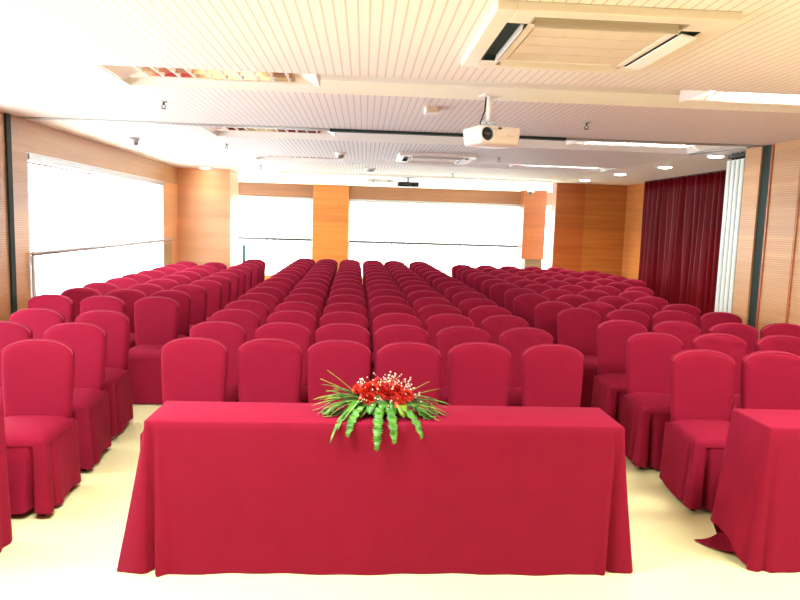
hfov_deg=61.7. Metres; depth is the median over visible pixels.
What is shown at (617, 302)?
banquet chair
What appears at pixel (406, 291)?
banquet chair
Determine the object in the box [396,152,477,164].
air conditioner
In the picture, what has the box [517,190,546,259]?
pillar
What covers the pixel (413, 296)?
banquet chair
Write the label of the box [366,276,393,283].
banquet chair
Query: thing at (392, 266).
banquet chair
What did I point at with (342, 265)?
banquet chair
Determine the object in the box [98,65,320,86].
ceiling light
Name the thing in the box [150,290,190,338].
banquet chair
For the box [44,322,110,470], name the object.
banquet chair
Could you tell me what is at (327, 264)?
banquet chair
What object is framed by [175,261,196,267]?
banquet chair
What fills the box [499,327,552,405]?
banquet chair
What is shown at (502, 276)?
banquet chair
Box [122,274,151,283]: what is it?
banquet chair
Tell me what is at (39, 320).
banquet chair
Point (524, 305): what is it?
banquet chair
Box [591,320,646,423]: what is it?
banquet chair
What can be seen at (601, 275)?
banquet chair
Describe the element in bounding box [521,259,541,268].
column
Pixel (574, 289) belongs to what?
banquet chair
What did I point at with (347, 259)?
banquet chair
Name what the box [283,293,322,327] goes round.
banquet chair
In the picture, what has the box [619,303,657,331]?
banquet chair
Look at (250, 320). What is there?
banquet chair
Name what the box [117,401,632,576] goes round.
tablecloth
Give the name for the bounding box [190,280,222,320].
banquet chair
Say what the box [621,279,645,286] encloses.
banquet chair
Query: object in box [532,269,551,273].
banquet chair
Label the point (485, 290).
banquet chair
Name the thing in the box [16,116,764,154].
track
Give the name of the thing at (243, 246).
stanchion post
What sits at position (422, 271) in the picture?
banquet chair
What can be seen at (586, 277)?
banquet chair
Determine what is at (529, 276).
banquet chair
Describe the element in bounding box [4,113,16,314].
trim
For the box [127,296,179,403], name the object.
banquet chair
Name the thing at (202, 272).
banquet chair
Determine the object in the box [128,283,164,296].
banquet chair
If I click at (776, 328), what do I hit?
banquet chair
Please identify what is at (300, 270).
banquet chair
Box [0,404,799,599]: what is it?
floor
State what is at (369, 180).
lamp
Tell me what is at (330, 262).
banquet chair
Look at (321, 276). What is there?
banquet chair
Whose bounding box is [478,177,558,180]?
ceiling light
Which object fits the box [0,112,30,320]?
wall
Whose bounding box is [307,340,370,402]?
banquet chair
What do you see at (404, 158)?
outlet
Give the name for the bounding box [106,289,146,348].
banquet chair
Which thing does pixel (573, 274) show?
banquet chair
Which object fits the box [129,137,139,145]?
smoke detector
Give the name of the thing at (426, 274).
banquet chair
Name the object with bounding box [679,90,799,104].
ceiling light
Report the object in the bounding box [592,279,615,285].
banquet chair
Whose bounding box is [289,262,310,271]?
banquet chair
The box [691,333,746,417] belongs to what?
banquet chair
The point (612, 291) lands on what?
banquet chair
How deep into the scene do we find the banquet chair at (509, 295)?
8.45 m
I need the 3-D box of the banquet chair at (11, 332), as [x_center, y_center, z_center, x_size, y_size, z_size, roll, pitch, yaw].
[-2.792,0.637,4.527,0.484,0.930,0.542,1,7,-6]
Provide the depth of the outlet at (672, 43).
3.17 m
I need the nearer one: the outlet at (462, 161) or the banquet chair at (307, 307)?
the banquet chair at (307, 307)
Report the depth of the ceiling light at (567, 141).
7.35 m
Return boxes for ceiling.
[0,0,799,192]
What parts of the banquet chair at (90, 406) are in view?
backrest, seat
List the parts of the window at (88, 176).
post, post, balustrade, handrail, post, post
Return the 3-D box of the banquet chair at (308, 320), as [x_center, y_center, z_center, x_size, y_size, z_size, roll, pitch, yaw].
[-0.927,0.569,5.564,0.432,0.918,0.511,1,7,-3]
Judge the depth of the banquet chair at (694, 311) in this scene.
7.16 m
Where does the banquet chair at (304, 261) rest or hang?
on the floor
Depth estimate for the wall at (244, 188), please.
17.12 m
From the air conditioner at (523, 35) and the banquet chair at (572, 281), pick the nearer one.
the air conditioner at (523, 35)
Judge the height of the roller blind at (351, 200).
0.100 m
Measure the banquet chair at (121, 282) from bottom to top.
0.918 m
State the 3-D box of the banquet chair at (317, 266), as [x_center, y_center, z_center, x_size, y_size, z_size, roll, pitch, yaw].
[-1.339,-0.122,11.464,0.432,0.918,0.512,1,7,-4]
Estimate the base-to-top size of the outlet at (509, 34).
0.058 m
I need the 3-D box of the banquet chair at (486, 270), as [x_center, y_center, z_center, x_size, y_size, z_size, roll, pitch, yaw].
[1.710,-0.121,12.274,0.432,0.918,0.518,2,7,-2]
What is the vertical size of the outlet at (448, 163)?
0.058 m
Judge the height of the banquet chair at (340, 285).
0.918 m
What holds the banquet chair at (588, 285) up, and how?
on the floor
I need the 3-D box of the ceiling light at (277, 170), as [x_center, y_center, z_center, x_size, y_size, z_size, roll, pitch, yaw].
[-1.642,-2.463,12.702,1.330,0.086,0.422,1,7,-3]
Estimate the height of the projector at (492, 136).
0.350 m
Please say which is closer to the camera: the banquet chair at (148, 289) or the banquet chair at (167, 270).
the banquet chair at (148, 289)
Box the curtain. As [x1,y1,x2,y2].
[638,170,725,316]
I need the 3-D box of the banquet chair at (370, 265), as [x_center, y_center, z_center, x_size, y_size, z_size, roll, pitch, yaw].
[-0.462,-0.178,12.192,0.432,0.918,0.511,1,7,-3]
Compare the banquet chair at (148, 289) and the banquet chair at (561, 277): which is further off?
the banquet chair at (561, 277)
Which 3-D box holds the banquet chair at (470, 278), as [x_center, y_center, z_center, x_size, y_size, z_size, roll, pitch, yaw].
[1.323,0.020,10.945,0.432,0.918,0.518,1,7,-3]
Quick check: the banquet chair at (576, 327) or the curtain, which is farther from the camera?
the curtain
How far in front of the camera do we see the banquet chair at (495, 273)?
11.76 m
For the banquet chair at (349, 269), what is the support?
on the floor
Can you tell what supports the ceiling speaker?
attached to the ceiling
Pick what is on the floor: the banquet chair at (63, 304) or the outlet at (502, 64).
the banquet chair at (63, 304)
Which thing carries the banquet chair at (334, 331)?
on the floor
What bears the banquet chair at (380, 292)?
on the floor
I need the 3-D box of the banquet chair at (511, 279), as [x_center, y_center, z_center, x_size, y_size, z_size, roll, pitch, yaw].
[1.822,0.109,10.312,0.432,0.918,0.511,1,7,-3]
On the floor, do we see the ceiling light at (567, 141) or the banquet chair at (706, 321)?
the banquet chair at (706, 321)
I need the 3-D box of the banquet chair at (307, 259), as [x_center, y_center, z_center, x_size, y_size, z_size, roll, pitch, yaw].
[-1.920,-0.366,13.426,0.432,0.918,0.511,1,7,-4]
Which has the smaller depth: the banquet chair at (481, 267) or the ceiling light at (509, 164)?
the ceiling light at (509, 164)
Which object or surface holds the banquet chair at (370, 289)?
on the floor
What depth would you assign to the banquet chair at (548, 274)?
11.79 m
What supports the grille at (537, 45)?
attached to the air conditioner at (523, 35)
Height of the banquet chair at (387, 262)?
0.918 m
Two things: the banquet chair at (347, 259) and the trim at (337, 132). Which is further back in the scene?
the banquet chair at (347, 259)
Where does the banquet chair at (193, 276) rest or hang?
on the floor
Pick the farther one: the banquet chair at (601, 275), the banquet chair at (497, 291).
the banquet chair at (601, 275)
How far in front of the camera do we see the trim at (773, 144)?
6.68 m
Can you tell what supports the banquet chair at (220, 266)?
on the floor
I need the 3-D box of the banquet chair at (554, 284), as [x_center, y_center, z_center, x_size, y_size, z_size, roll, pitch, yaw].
[2.326,0.192,9.724,0.432,0.918,0.518,1,7,-4]
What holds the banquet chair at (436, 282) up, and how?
on the floor
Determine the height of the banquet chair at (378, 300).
0.918 m
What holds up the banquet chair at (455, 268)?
on the floor
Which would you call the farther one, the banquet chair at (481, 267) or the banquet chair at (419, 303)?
the banquet chair at (481, 267)
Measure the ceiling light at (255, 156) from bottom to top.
0.086 m
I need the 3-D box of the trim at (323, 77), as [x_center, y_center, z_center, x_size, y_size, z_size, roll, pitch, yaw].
[0.814,-1.517,4.524,5.420,0.050,0.660,1,7,-3]
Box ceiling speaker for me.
[424,106,438,114]
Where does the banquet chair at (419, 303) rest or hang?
on the floor
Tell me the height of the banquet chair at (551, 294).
0.918 m
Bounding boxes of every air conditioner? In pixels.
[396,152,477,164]
[461,0,741,74]
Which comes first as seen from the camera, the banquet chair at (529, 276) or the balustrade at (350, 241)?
the banquet chair at (529, 276)
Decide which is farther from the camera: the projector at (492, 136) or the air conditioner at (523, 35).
the projector at (492, 136)
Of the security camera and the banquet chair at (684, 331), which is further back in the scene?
the security camera
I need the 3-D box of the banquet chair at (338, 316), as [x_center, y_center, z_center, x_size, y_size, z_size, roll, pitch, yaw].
[-0.483,0.579,5.595,0.432,0.918,0.511,1,7,-3]
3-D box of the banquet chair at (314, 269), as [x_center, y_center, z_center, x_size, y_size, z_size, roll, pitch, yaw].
[-1.290,-0.046,10.814,0.432,0.918,0.518,1,7,-4]
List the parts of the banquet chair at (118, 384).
backrest, seat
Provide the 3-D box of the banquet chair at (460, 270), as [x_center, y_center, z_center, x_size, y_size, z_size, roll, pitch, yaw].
[1.264,-0.131,12.243,0.432,0.918,0.511,1,7,-4]
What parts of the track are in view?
branch rail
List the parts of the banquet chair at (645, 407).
seat, backrest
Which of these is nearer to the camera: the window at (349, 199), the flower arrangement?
the flower arrangement
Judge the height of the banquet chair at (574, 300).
0.918 m
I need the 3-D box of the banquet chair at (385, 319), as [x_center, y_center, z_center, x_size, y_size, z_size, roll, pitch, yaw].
[-0.026,0.592,5.607,0.432,0.918,0.511,1,7,-3]
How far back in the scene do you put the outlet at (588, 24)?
2.86 m
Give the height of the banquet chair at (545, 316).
0.918 m
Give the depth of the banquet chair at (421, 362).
4.33 m
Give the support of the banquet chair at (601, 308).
on the floor
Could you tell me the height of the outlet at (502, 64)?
0.058 m
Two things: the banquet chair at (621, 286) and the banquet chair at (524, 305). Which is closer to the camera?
the banquet chair at (524, 305)
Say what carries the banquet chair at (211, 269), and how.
on the floor
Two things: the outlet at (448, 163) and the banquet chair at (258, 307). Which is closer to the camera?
the banquet chair at (258, 307)
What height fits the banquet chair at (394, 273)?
0.918 m
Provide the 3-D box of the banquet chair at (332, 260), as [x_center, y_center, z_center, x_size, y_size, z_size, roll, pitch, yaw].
[-1.474,-0.355,13.451,0.432,0.918,0.518,1,7,-4]
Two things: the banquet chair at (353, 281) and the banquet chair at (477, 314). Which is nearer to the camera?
the banquet chair at (477, 314)
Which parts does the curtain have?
rail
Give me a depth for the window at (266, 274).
17.15 m
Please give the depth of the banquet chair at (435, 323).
5.78 m
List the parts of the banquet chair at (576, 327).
backrest, seat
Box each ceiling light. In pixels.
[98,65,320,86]
[202,126,336,136]
[251,155,343,160]
[277,170,348,173]
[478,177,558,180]
[509,164,615,169]
[566,140,718,149]
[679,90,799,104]
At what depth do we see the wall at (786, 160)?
6.65 m
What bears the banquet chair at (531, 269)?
on the floor
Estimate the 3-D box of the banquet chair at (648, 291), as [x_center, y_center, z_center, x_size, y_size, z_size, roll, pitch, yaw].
[3.284,0.299,9.053,0.432,0.918,0.511,1,7,-4]
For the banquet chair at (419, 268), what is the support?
on the floor
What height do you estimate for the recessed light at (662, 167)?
0.022 m
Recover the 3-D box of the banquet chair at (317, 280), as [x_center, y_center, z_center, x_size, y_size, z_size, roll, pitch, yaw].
[-1.154,0.186,8.832,0.432,0.918,0.511,1,7,-4]
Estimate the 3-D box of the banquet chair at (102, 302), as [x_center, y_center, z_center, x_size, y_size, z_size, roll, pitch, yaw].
[-2.815,0.440,6.183,0.432,0.918,0.511,1,7,-3]
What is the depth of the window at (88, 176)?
8.43 m
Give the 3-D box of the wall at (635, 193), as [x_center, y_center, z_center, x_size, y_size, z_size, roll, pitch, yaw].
[4.861,-0.673,10.667,0.230,2.600,6.600,1,7,-3]
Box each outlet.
[402,156,410,161]
[409,162,453,164]
[412,156,461,159]
[457,159,467,164]
[481,22,527,63]
[496,62,619,71]
[530,17,688,34]
[624,31,699,70]
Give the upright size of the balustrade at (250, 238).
1.232 m
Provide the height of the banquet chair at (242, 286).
0.918 m
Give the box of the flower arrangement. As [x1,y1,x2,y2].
[312,370,449,451]
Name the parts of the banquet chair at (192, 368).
backrest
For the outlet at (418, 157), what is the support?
attached to the air conditioner at (411, 157)
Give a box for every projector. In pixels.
[397,178,418,187]
[463,93,519,148]
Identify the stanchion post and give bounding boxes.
[242,245,245,261]
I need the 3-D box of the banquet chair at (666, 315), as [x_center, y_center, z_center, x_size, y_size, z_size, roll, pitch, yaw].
[2.680,0.583,6.419,0.432,0.918,0.511,1,7,-4]
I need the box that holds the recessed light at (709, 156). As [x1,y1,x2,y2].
[706,155,725,157]
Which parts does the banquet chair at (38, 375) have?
backrest, seat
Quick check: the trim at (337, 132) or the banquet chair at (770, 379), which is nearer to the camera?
the banquet chair at (770, 379)
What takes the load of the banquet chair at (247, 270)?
on the floor
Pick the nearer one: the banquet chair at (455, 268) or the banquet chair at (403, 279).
the banquet chair at (403, 279)
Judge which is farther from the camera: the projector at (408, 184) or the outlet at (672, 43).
the projector at (408, 184)
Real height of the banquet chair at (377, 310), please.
0.918 m
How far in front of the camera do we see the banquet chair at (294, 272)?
10.28 m
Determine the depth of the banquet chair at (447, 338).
5.10 m
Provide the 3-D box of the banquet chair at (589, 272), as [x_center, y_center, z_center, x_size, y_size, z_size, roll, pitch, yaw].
[3.577,-0.070,12.341,0.432,0.918,0.511,1,7,-3]
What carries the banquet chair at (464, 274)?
on the floor
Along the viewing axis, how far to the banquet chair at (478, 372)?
4.41 m
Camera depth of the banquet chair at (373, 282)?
9.04 m
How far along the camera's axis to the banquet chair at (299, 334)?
5.01 m
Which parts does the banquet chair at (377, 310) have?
backrest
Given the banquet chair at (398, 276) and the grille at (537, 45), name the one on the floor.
the banquet chair at (398, 276)
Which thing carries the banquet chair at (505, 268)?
on the floor
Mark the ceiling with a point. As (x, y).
(52, 51)
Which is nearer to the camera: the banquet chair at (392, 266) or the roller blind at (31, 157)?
the roller blind at (31, 157)
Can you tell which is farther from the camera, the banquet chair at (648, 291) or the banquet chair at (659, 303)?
the banquet chair at (648, 291)
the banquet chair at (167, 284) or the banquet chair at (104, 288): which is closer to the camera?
the banquet chair at (104, 288)
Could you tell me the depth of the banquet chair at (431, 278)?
10.42 m
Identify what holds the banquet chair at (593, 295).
on the floor
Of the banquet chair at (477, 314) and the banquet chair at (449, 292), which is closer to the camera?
the banquet chair at (477, 314)
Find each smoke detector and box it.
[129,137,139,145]
[335,152,344,158]
[365,168,375,171]
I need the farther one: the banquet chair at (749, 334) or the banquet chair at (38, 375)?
the banquet chair at (749, 334)
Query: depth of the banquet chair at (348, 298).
7.08 m
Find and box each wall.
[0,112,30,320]
[25,120,178,265]
[238,182,551,205]
[548,183,585,271]
[621,183,644,279]
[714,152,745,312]
[732,139,799,338]
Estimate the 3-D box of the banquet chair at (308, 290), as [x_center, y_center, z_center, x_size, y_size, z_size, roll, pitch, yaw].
[-1.071,0.336,7.551,0.432,0.918,0.513,2,7,-2]
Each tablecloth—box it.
[0,401,12,552]
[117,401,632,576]
[695,409,799,572]
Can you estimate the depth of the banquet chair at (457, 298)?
7.77 m
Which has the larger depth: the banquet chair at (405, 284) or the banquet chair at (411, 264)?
the banquet chair at (411, 264)
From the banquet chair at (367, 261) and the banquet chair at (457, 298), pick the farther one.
the banquet chair at (367, 261)
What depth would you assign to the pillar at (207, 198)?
12.73 m
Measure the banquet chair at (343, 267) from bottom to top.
0.918 m
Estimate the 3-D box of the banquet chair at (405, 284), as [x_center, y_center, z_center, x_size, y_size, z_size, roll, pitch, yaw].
[0.203,0.215,8.951,0.432,0.918,0.513,1,7,-3]
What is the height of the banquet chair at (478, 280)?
0.918 m
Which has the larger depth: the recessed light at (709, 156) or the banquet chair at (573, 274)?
the banquet chair at (573, 274)
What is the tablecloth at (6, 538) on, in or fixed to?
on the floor
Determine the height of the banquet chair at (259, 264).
0.918 m
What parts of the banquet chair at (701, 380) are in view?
seat, backrest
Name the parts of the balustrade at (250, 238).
post, handrail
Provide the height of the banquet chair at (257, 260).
0.918 m
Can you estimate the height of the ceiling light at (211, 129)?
0.086 m
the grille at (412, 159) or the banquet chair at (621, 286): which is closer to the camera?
the grille at (412, 159)
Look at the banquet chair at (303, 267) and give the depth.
11.61 m
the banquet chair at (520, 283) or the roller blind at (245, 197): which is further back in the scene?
the roller blind at (245, 197)
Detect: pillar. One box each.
[178,168,237,267]
[312,184,348,270]
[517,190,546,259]
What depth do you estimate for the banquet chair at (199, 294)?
7.60 m
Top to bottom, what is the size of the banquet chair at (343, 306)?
0.918 m
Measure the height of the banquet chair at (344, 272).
0.918 m
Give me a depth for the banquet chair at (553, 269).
13.16 m
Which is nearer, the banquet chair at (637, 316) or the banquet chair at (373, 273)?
the banquet chair at (637, 316)
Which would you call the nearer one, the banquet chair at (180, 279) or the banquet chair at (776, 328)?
the banquet chair at (776, 328)
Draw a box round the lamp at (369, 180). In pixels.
[368,179,393,182]
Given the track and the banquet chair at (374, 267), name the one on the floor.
the banquet chair at (374, 267)
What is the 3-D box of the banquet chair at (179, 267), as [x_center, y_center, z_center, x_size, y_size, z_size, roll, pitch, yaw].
[-3.627,-0.104,10.688,0.432,0.918,0.511,1,7,-4]
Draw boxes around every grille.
[411,158,455,162]
[507,28,664,63]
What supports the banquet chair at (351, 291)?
on the floor
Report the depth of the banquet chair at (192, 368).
4.26 m
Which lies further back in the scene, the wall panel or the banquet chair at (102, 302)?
the wall panel
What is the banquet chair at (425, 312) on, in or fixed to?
on the floor
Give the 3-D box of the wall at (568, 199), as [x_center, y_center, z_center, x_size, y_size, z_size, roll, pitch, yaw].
[3.416,-1.080,13.819,0.600,2.600,0.300,1,7,-3]
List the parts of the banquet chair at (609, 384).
seat, backrest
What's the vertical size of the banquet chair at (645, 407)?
0.930 m
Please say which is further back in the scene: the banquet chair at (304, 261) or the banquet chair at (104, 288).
the banquet chair at (304, 261)
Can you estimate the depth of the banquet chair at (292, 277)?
9.64 m
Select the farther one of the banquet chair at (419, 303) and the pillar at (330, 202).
the pillar at (330, 202)
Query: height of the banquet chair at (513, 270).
0.918 m
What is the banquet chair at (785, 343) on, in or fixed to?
on the floor
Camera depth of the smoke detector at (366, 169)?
11.25 m
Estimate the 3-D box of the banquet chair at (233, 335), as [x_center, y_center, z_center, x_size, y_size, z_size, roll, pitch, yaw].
[-1.361,0.639,4.842,0.432,0.918,0.511,1,7,-3]
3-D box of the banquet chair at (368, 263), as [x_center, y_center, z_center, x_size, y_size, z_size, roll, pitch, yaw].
[-0.510,-0.255,12.841,0.432,0.918,0.511,1,7,-3]
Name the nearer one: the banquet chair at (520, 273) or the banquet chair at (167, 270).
the banquet chair at (167, 270)
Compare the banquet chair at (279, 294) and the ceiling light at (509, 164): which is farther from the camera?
the ceiling light at (509, 164)
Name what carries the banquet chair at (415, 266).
on the floor
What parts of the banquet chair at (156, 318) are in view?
seat, backrest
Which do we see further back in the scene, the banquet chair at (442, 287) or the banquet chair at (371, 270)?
the banquet chair at (371, 270)
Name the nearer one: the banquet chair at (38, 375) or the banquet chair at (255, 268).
the banquet chair at (38, 375)
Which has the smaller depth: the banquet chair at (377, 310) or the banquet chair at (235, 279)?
the banquet chair at (377, 310)
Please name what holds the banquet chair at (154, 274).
on the floor
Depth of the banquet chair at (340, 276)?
9.67 m
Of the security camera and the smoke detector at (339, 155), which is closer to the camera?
the smoke detector at (339, 155)
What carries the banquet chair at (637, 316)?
on the floor
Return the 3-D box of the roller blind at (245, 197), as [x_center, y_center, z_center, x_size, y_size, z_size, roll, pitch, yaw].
[-3.164,-2.564,16.994,1.870,0.100,0.070,1,7,-3]
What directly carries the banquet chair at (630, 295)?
on the floor
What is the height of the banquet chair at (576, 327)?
0.918 m
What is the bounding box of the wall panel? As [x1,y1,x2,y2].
[581,184,626,275]
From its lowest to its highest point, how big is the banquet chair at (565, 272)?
0.918 m
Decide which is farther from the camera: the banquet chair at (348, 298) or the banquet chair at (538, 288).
the banquet chair at (538, 288)
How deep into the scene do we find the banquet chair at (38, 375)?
4.02 m
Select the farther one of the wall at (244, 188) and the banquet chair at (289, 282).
the wall at (244, 188)
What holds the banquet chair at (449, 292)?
on the floor
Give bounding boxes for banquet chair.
[0,321,32,406]
[1,339,80,515]
[9,308,64,338]
[28,294,73,322]
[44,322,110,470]
[61,287,101,321]
[75,310,132,438]
[80,295,125,314]
[83,282,119,295]
[106,277,138,288]
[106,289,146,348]
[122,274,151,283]
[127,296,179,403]
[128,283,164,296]
[137,270,165,278]
[140,337,227,447]
[146,278,179,289]
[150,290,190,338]
[152,267,178,274]
[162,275,191,284]
[164,264,187,270]
[171,284,207,335]
[172,271,200,281]
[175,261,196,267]
[182,268,208,278]
[189,321,246,401]
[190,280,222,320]
[193,265,217,275]
[200,276,231,309]
[204,262,226,271]
[211,272,239,301]
[211,309,259,341]
[220,269,245,297]
[225,300,268,325]
[227,266,251,293]
[236,263,259,288]
[237,293,277,314]
[238,338,302,402]
[242,261,262,282]
[244,259,265,281]
[247,286,283,304]
[255,322,310,402]
[256,281,289,298]
[263,277,293,292]
[267,310,315,345]
[270,273,298,286]
[275,301,318,329]
[276,270,301,280]
[280,267,304,278]
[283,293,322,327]
[285,264,307,275]
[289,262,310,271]
[289,287,325,309]
[292,260,312,267]
[294,282,327,306]
[296,258,314,265]
[298,278,328,298]
[302,274,330,293]
[306,271,332,286]
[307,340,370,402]
[309,268,333,281]
[311,265,334,275]
[313,263,335,277]
[315,323,369,348]
[316,261,336,273]
[318,259,337,267]
[319,311,367,329]
[323,302,366,317]
[326,294,365,307]
[329,288,364,299]
[330,283,363,292]
[332,279,362,287]
[334,275,362,283]
[335,271,361,278]
[337,268,361,275]
[338,266,361,271]
[339,261,360,266]
[339,264,360,268]
[340,259,359,263]
[363,260,382,286]
[363,262,384,288]
[364,264,385,268]
[364,266,387,272]
[364,269,388,300]
[365,272,391,299]
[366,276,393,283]
[366,280,396,318]
[367,284,399,330]
[368,289,403,311]
[369,296,407,349]
[370,303,413,380]
[371,313,420,381]
[374,324,428,378]
[377,342,440,404]
[384,261,403,266]
[386,263,405,268]
[387,265,409,272]
[389,267,411,274]
[391,270,416,279]
[394,273,419,284]
[397,277,424,288]
[400,280,429,293]
[403,285,435,300]
[407,290,442,308]
[409,261,427,269]
[412,263,431,271]
[413,297,451,317]
[415,266,435,275]
[418,304,461,329]
[419,268,441,278]
[423,271,446,282]
[425,314,472,346]
[427,274,451,286]
[432,277,459,291]
[435,326,489,404]
[437,281,467,297]
[444,286,476,302]
[448,342,510,405]
[451,265,470,278]
[452,291,486,307]
[457,267,477,281]
[458,298,497,316]
[461,269,482,284]
[467,272,489,288]
[468,305,511,328]
[474,275,498,292]
[476,265,494,270]
[481,279,508,299]
[481,315,528,344]
[482,268,500,272]
[488,270,509,276]
[489,283,518,307]
[496,273,517,279]
[499,266,517,270]
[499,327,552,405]
[504,276,528,283]
[504,288,536,314]
[507,268,526,273]
[512,280,538,287]
[513,293,548,327]
[515,271,535,276]
[521,344,583,406]
[524,267,541,271]
[524,274,546,279]
[524,284,552,294]
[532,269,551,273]
[534,277,556,283]
[534,301,573,343]
[541,289,571,300]
[542,272,560,276]
[545,280,570,288]
[547,267,564,271]
[552,274,573,280]
[556,294,590,307]
[557,285,585,294]
[557,308,600,406]
[558,270,575,274]
[563,278,585,284]
[567,272,586,277]
[575,281,601,289]
[577,290,609,301]
[577,302,615,323]
[580,275,601,280]
[582,270,600,274]
[591,286,620,295]
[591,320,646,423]
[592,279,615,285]
[594,273,613,278]
[596,296,630,309]
[606,276,627,281]
[606,282,632,292]
[606,309,648,331]
[618,291,649,302]
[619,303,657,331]
[620,332,682,468]
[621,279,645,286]
[624,287,653,296]
[633,296,668,311]
[651,310,693,328]
[651,321,700,350]
[659,349,734,510]
[661,304,700,326]
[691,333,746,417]
[699,312,742,334]
[708,323,758,354]
[740,350,799,409]
[754,335,799,356]
[759,323,799,338]
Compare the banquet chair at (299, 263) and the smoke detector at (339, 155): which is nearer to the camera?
the smoke detector at (339, 155)
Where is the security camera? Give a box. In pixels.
[527,189,534,194]
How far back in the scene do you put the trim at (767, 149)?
6.92 m
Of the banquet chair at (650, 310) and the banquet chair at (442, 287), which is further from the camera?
the banquet chair at (442, 287)
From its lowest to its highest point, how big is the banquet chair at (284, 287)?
0.918 m
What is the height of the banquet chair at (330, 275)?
0.918 m
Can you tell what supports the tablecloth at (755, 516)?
on the folding table
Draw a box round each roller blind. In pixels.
[28,153,163,187]
[238,196,311,201]
[350,199,551,209]
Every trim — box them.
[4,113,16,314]
[320,74,680,94]
[337,132,565,140]
[748,145,771,327]
[755,143,799,329]
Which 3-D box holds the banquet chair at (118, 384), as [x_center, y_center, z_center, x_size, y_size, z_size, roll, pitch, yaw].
[-2.383,0.570,5.216,0.482,0.930,0.543,1,7,-5]
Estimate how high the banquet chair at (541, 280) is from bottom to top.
0.918 m
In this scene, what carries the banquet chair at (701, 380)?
on the floor
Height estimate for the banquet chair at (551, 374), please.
0.918 m
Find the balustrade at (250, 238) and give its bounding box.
[238,237,311,274]
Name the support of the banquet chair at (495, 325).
on the floor
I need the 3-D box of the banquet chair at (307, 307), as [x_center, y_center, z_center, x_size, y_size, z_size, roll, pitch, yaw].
[-0.982,0.494,6.202,0.432,0.918,0.518,1,7,-3]
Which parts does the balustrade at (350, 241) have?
handrail, post, post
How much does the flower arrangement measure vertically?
0.330 m
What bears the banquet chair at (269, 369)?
on the floor
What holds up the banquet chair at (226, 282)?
on the floor
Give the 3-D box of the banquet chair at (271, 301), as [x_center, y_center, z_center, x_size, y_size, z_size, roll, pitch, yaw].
[-1.492,0.404,6.849,0.432,0.918,0.511,1,7,-3]
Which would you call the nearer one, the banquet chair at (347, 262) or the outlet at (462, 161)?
the outlet at (462, 161)
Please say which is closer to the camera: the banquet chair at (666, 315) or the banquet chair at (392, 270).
the banquet chair at (666, 315)
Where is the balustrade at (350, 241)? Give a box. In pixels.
[348,240,517,267]
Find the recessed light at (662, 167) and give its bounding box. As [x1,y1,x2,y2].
[658,166,672,168]
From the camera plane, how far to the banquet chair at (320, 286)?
8.34 m
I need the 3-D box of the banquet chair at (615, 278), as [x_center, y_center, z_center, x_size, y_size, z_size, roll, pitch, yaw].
[3.639,0.078,11.071,0.432,0.918,0.513,1,7,-4]
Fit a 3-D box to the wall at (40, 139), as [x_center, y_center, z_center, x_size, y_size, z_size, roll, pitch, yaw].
[-4.081,-0.845,9.752,0.200,2.600,6.022,1,7,-5]
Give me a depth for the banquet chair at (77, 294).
6.94 m
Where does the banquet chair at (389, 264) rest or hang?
on the floor
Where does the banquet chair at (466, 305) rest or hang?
on the floor
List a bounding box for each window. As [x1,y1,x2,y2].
[26,152,172,297]
[238,195,312,275]
[348,199,547,277]
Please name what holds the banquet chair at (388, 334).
on the floor

